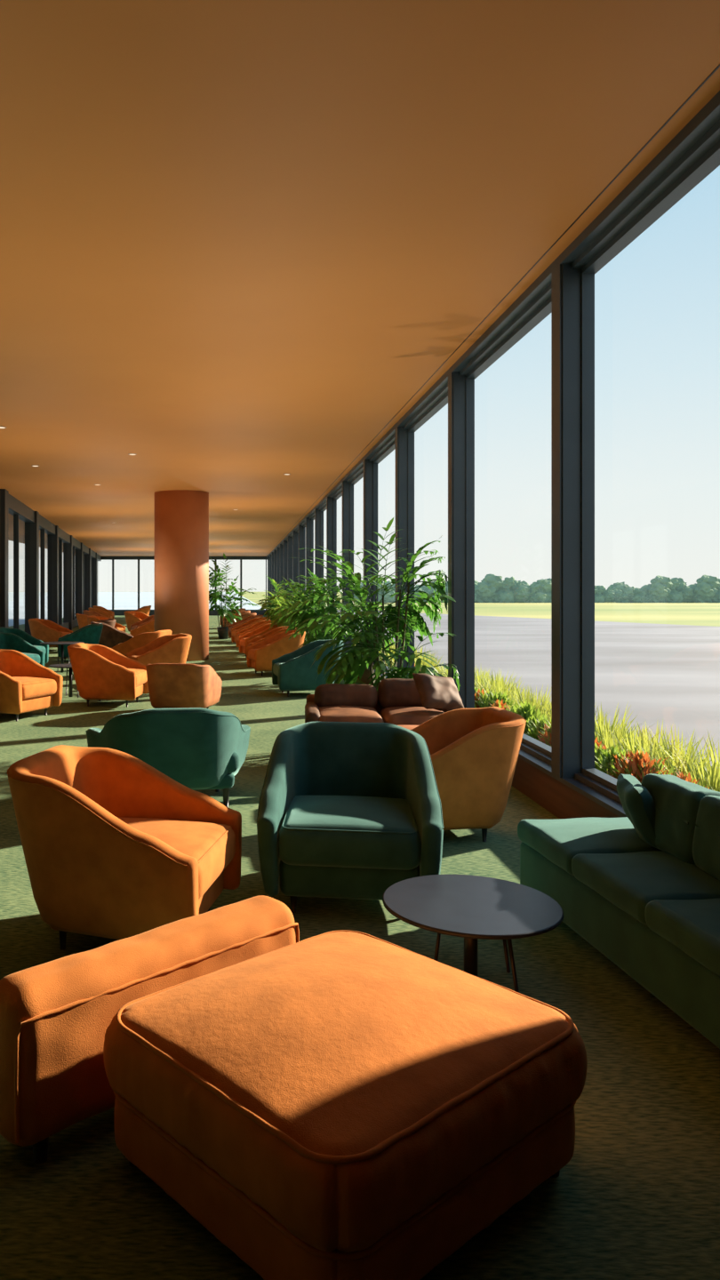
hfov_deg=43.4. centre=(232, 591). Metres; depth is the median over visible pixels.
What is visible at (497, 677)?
ornamental grass
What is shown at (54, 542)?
window
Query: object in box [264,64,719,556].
trim
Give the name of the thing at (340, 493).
window
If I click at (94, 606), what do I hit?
armchair
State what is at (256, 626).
armchair
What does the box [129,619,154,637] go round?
armchair
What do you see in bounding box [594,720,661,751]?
ornamental grass
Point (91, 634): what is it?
armchair
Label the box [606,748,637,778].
shrub
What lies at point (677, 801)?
cushion
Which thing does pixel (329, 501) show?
trim
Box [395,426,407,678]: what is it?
trim
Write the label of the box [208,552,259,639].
potted palm
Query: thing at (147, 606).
armchair
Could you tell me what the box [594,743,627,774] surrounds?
shrub
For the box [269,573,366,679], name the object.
potted palm
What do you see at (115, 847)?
armchair
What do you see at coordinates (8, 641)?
armchair
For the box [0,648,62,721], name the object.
armchair
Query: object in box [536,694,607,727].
ornamental grass
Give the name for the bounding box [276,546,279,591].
trim
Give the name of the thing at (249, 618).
armchair
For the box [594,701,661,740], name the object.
ornamental grass
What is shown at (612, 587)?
tree
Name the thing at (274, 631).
armchair
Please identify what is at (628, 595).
tree
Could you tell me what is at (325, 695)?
cushion
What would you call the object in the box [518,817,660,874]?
seat cushion
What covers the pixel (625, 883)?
seat cushion
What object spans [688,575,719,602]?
tree
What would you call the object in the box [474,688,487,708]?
shrub
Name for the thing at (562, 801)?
sill
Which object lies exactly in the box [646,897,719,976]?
seat cushion
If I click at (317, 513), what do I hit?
trim
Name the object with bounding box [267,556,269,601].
trim
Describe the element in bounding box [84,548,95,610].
window
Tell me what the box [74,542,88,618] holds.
window
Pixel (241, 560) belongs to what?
window
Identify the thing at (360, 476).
window
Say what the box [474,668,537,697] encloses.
ornamental grass
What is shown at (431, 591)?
tree
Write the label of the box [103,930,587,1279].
ottoman
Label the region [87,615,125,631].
armchair
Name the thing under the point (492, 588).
tree
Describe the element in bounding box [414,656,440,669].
ornamental grass
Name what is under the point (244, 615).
armchair
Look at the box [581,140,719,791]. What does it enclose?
window
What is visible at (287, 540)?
window
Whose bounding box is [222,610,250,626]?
armchair
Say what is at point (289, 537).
trim
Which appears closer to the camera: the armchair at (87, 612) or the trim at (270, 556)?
the armchair at (87, 612)
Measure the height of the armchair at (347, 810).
0.784 m
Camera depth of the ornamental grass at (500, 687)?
10.70 m
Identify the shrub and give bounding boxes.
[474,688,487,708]
[474,688,493,708]
[480,690,516,709]
[486,698,510,710]
[509,702,523,711]
[511,699,544,720]
[523,717,540,739]
[524,715,551,742]
[537,719,551,745]
[594,736,610,753]
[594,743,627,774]
[594,745,609,769]
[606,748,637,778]
[613,746,675,783]
[667,768,706,787]
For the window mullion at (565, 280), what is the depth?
5.70 m
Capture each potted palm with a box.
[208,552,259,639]
[258,575,294,619]
[264,569,343,641]
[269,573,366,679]
[271,517,460,694]
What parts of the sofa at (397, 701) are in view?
armrest, backrest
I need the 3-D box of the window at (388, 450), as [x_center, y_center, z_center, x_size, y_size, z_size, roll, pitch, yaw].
[2.270,-0.450,12.835,0.080,3.230,2.670,0,0,0]
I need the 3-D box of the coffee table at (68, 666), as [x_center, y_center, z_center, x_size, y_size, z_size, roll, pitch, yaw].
[-2.300,1.275,12.600,0.600,0.451,0.600,0,0,0]
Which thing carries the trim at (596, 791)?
attached to the wall
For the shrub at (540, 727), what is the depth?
7.79 m
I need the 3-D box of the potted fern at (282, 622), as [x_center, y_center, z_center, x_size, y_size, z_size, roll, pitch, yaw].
[1.431,0.588,19.381,1.434,1.825,1.650,0,0,9]
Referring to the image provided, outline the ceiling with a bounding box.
[0,0,719,556]
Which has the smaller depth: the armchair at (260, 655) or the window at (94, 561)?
the armchair at (260, 655)
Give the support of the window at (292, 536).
in the wall
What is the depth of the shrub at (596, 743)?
6.83 m
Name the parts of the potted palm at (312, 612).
stem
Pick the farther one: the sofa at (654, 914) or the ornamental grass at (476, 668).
the ornamental grass at (476, 668)
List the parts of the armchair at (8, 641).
seat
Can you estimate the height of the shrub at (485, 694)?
0.519 m
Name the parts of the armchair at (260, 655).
seat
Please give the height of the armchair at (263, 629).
0.800 m
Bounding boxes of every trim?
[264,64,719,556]
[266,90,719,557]
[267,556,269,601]
[268,611,627,817]
[269,554,271,601]
[272,552,273,593]
[273,550,276,595]
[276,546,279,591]
[280,544,282,592]
[283,540,287,590]
[288,536,291,601]
[292,530,296,596]
[298,525,303,590]
[305,517,311,598]
[314,508,320,579]
[326,496,333,632]
[342,480,349,652]
[363,459,373,666]
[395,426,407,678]
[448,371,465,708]
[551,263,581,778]
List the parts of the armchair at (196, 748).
leg, seat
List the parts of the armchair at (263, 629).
seat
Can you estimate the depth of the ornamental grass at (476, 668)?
12.46 m
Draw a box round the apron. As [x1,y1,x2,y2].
[337,609,719,770]
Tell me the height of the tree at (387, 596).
3.737 m
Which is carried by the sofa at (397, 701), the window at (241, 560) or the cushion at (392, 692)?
the cushion at (392, 692)
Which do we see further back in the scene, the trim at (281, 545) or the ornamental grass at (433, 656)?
the trim at (281, 545)
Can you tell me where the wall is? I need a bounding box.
[101,556,267,615]
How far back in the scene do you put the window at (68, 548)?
34.32 m
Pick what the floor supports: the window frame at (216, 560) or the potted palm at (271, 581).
the potted palm at (271, 581)
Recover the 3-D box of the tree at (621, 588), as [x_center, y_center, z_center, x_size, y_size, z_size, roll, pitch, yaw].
[58.517,0.559,132.051,5.145,3.076,2.807,0,0,12]
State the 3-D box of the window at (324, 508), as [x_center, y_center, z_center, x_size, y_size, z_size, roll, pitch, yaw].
[2.270,-0.450,21.295,0.080,3.230,2.670,0,0,0]
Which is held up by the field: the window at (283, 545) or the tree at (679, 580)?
the tree at (679, 580)
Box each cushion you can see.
[313,683,377,707]
[318,705,383,722]
[377,678,423,708]
[379,706,445,725]
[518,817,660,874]
[572,851,719,924]
[634,772,719,863]
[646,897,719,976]
[691,793,719,879]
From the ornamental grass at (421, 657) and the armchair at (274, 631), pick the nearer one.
the ornamental grass at (421, 657)
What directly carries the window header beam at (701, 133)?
attached to the wall
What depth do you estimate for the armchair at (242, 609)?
35.73 m
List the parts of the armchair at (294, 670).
seat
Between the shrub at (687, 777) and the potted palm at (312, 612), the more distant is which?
the potted palm at (312, 612)
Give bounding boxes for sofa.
[304,678,450,725]
[518,772,719,1048]
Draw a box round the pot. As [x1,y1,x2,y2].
[216,626,228,639]
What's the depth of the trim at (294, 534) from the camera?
31.08 m
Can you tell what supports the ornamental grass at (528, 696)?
on the planting bed
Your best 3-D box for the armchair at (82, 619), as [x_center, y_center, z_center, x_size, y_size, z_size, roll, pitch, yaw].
[-4.462,1.100,27.989,0.954,0.800,0.889,0,0,-10]
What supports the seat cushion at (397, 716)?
on the sofa at (397, 701)
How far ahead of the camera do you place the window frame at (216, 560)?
55.00 m
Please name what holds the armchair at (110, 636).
on the floor
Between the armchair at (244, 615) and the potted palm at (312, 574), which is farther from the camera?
the armchair at (244, 615)
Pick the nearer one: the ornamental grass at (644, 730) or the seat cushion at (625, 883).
the seat cushion at (625, 883)
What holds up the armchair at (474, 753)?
on the floor
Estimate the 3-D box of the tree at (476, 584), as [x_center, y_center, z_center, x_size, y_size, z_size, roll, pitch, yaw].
[33.484,0.347,132.051,10.013,4.568,4.285,0,0,-3]
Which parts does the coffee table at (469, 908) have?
leg, leg, leg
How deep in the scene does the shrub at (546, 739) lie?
7.34 m
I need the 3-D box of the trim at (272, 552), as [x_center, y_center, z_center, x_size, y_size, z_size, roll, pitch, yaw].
[2.195,-0.450,48.078,0.190,3.300,0.165,0,0,0]
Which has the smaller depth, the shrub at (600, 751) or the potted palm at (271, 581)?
the shrub at (600, 751)
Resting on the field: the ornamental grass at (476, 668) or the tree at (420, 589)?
the tree at (420, 589)
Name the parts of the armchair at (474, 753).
leg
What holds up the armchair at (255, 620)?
on the floor
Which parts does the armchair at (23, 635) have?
seat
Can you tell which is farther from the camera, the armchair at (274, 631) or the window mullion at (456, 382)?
the armchair at (274, 631)
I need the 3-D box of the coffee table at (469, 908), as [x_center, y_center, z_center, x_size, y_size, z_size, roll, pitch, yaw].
[0.915,1.348,3.420,0.672,0.306,0.672,0,0,0]
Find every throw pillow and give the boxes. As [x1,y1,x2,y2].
[412,673,463,711]
[616,772,662,851]
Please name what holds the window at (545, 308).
in the wall
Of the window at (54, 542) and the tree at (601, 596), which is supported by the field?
the tree at (601, 596)
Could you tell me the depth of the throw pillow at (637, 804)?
3.78 m
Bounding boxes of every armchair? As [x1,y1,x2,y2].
[0,626,48,663]
[0,632,45,666]
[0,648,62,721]
[7,744,241,950]
[28,618,72,647]
[57,623,103,661]
[67,642,148,707]
[75,613,87,629]
[83,609,109,618]
[85,707,250,807]
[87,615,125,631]
[88,607,112,618]
[90,621,133,647]
[93,605,114,619]
[95,618,115,627]
[111,629,172,655]
[124,610,148,631]
[125,633,191,664]
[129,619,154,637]
[130,615,154,630]
[134,605,151,615]
[136,607,150,615]
[145,663,222,708]
[219,608,246,625]
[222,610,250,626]
[225,612,256,626]
[228,614,263,637]
[231,616,270,642]
[235,620,271,647]
[239,623,280,657]
[246,626,295,647]
[246,629,305,676]
[256,721,443,912]
[272,638,343,696]
[410,706,526,841]
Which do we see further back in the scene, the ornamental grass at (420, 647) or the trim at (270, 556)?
the trim at (270, 556)
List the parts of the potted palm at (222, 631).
stem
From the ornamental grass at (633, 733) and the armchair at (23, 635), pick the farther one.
the armchair at (23, 635)
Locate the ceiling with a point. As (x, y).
(238, 238)
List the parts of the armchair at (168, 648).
seat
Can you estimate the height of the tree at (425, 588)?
2.973 m
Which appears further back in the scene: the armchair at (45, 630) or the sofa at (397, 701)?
the armchair at (45, 630)
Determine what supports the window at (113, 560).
in the wall
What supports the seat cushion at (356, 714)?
on the sofa at (397, 701)
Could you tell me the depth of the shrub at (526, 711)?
8.24 m
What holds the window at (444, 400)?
in the wall
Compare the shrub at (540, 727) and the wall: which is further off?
the wall
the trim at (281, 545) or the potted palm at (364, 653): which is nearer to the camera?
the potted palm at (364, 653)
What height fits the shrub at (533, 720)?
0.432 m
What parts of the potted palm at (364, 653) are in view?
stem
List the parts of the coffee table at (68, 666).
leg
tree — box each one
[353,581,395,602]
[356,580,395,602]
[414,586,434,602]
[422,585,428,601]
[426,586,476,602]
[428,581,478,602]
[474,573,530,602]
[523,577,551,602]
[594,585,615,602]
[607,581,629,590]
[611,584,634,601]
[613,587,650,602]
[640,575,694,602]
[671,577,694,602]
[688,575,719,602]
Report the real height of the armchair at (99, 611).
0.800 m
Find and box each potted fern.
[254,579,292,618]
[260,590,316,623]
[264,577,315,645]
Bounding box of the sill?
[357,668,621,818]
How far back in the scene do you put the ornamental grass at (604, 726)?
7.75 m
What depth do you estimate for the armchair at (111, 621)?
22.05 m
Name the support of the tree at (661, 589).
on the field
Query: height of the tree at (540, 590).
4.194 m
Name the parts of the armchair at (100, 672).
seat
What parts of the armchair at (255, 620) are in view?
seat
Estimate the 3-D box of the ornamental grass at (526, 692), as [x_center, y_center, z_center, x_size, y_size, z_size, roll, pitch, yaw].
[3.503,1.335,10.213,0.893,0.582,0.953,0,0,-7]
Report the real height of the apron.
0.001 m
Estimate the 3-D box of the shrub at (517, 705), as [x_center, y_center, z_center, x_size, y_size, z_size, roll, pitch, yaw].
[2.762,1.302,8.524,0.546,0.498,0.520,0,0,36]
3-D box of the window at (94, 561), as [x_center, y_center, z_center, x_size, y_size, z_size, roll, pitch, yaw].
[-8.026,-0.330,52.409,0.320,3.660,5.193,0,0,-5]
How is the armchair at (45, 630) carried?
on the floor
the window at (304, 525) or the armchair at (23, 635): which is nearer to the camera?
the armchair at (23, 635)
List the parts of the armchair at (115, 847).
leg, seat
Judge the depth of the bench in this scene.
2.39 m
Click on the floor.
(637, 1196)
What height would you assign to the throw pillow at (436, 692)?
0.318 m
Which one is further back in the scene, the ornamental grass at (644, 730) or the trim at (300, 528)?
the trim at (300, 528)
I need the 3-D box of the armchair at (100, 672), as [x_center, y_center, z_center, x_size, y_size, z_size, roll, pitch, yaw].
[-1.662,1.100,11.809,0.954,0.800,0.889,0,0,8]
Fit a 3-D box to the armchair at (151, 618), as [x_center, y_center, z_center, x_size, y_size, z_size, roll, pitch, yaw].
[-2.541,1.100,27.021,0.954,0.800,0.889,0,0,-20]
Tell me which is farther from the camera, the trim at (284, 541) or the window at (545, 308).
the trim at (284, 541)
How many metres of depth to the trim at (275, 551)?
45.17 m
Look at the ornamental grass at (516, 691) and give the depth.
10.69 m
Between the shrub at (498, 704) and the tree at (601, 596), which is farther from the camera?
the tree at (601, 596)
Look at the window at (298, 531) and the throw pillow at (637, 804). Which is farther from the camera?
the window at (298, 531)
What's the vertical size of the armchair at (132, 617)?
0.800 m
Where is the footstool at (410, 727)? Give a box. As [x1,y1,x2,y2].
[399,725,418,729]
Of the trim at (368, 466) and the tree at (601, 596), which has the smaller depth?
the trim at (368, 466)
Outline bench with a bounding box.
[0,896,299,1163]
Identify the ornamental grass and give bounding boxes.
[414,648,444,668]
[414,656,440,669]
[415,647,439,661]
[474,667,500,686]
[474,668,511,689]
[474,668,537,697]
[474,680,517,701]
[477,677,535,696]
[488,684,538,706]
[502,686,551,719]
[506,681,540,702]
[507,683,551,707]
[524,692,551,719]
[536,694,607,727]
[547,703,621,740]
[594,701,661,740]
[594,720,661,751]
[595,726,629,751]
[598,719,706,773]
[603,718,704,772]
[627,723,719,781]
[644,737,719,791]
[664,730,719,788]
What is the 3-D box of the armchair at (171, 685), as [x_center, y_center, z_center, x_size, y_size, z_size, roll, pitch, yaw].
[-0.629,1.180,10.947,0.871,0.640,0.811,0,0,10]
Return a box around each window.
[0,488,34,629]
[24,511,55,635]
[47,525,70,629]
[63,535,80,630]
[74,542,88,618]
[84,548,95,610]
[91,552,101,607]
[112,560,112,609]
[112,560,138,609]
[240,560,266,609]
[282,544,283,590]
[287,540,287,592]
[291,536,292,602]
[296,530,298,594]
[303,524,305,596]
[311,515,314,590]
[320,504,326,604]
[333,490,342,609]
[349,470,363,651]
[373,440,395,670]
[408,392,447,674]
[465,296,551,757]
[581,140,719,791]
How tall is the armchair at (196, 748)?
0.728 m
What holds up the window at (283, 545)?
in the wall
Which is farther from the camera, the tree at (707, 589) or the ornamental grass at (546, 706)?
the tree at (707, 589)
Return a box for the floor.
[0,615,719,1279]
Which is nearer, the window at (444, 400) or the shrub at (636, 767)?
the shrub at (636, 767)
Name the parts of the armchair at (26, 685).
seat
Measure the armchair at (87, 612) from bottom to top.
0.800 m
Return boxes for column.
[154,489,208,661]
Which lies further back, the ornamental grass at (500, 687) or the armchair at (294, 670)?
the armchair at (294, 670)
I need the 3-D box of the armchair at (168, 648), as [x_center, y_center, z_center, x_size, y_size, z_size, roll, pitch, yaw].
[-1.191,1.100,14.421,0.954,0.800,0.889,0,0,-20]
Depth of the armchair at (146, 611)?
37.70 m
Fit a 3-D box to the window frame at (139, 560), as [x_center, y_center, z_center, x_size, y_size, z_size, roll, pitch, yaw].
[-5.036,-0.400,55.060,1.586,3.100,0.120,0,0,0]
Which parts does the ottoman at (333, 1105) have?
leg, leg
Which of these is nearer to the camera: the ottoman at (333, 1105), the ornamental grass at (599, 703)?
the ottoman at (333, 1105)
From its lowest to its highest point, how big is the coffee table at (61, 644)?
0.551 m
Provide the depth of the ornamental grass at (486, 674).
12.07 m
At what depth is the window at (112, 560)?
55.00 m
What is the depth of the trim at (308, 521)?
25.43 m
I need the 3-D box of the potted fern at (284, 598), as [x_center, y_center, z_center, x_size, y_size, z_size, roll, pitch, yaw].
[1.395,0.725,21.497,1.478,1.580,1.796,0,0,-24]
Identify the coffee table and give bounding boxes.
[40,641,84,672]
[48,663,78,697]
[382,874,563,992]
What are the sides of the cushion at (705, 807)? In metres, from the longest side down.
0.434 x 0.308 x 0.176 m
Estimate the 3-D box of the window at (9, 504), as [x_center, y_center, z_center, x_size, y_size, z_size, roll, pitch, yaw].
[-5.214,-0.330,21.380,0.320,3.660,5.193,0,0,-5]
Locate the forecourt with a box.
[8,592,265,626]
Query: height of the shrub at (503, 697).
0.550 m
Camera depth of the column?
19.08 m
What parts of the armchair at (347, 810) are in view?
leg, seat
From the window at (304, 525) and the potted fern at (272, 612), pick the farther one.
the window at (304, 525)
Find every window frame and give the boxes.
[138,560,139,608]
[216,560,240,608]
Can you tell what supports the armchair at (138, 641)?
on the floor
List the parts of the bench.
leg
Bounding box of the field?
[239,592,719,626]
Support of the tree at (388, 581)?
on the field
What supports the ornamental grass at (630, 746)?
on the planting bed

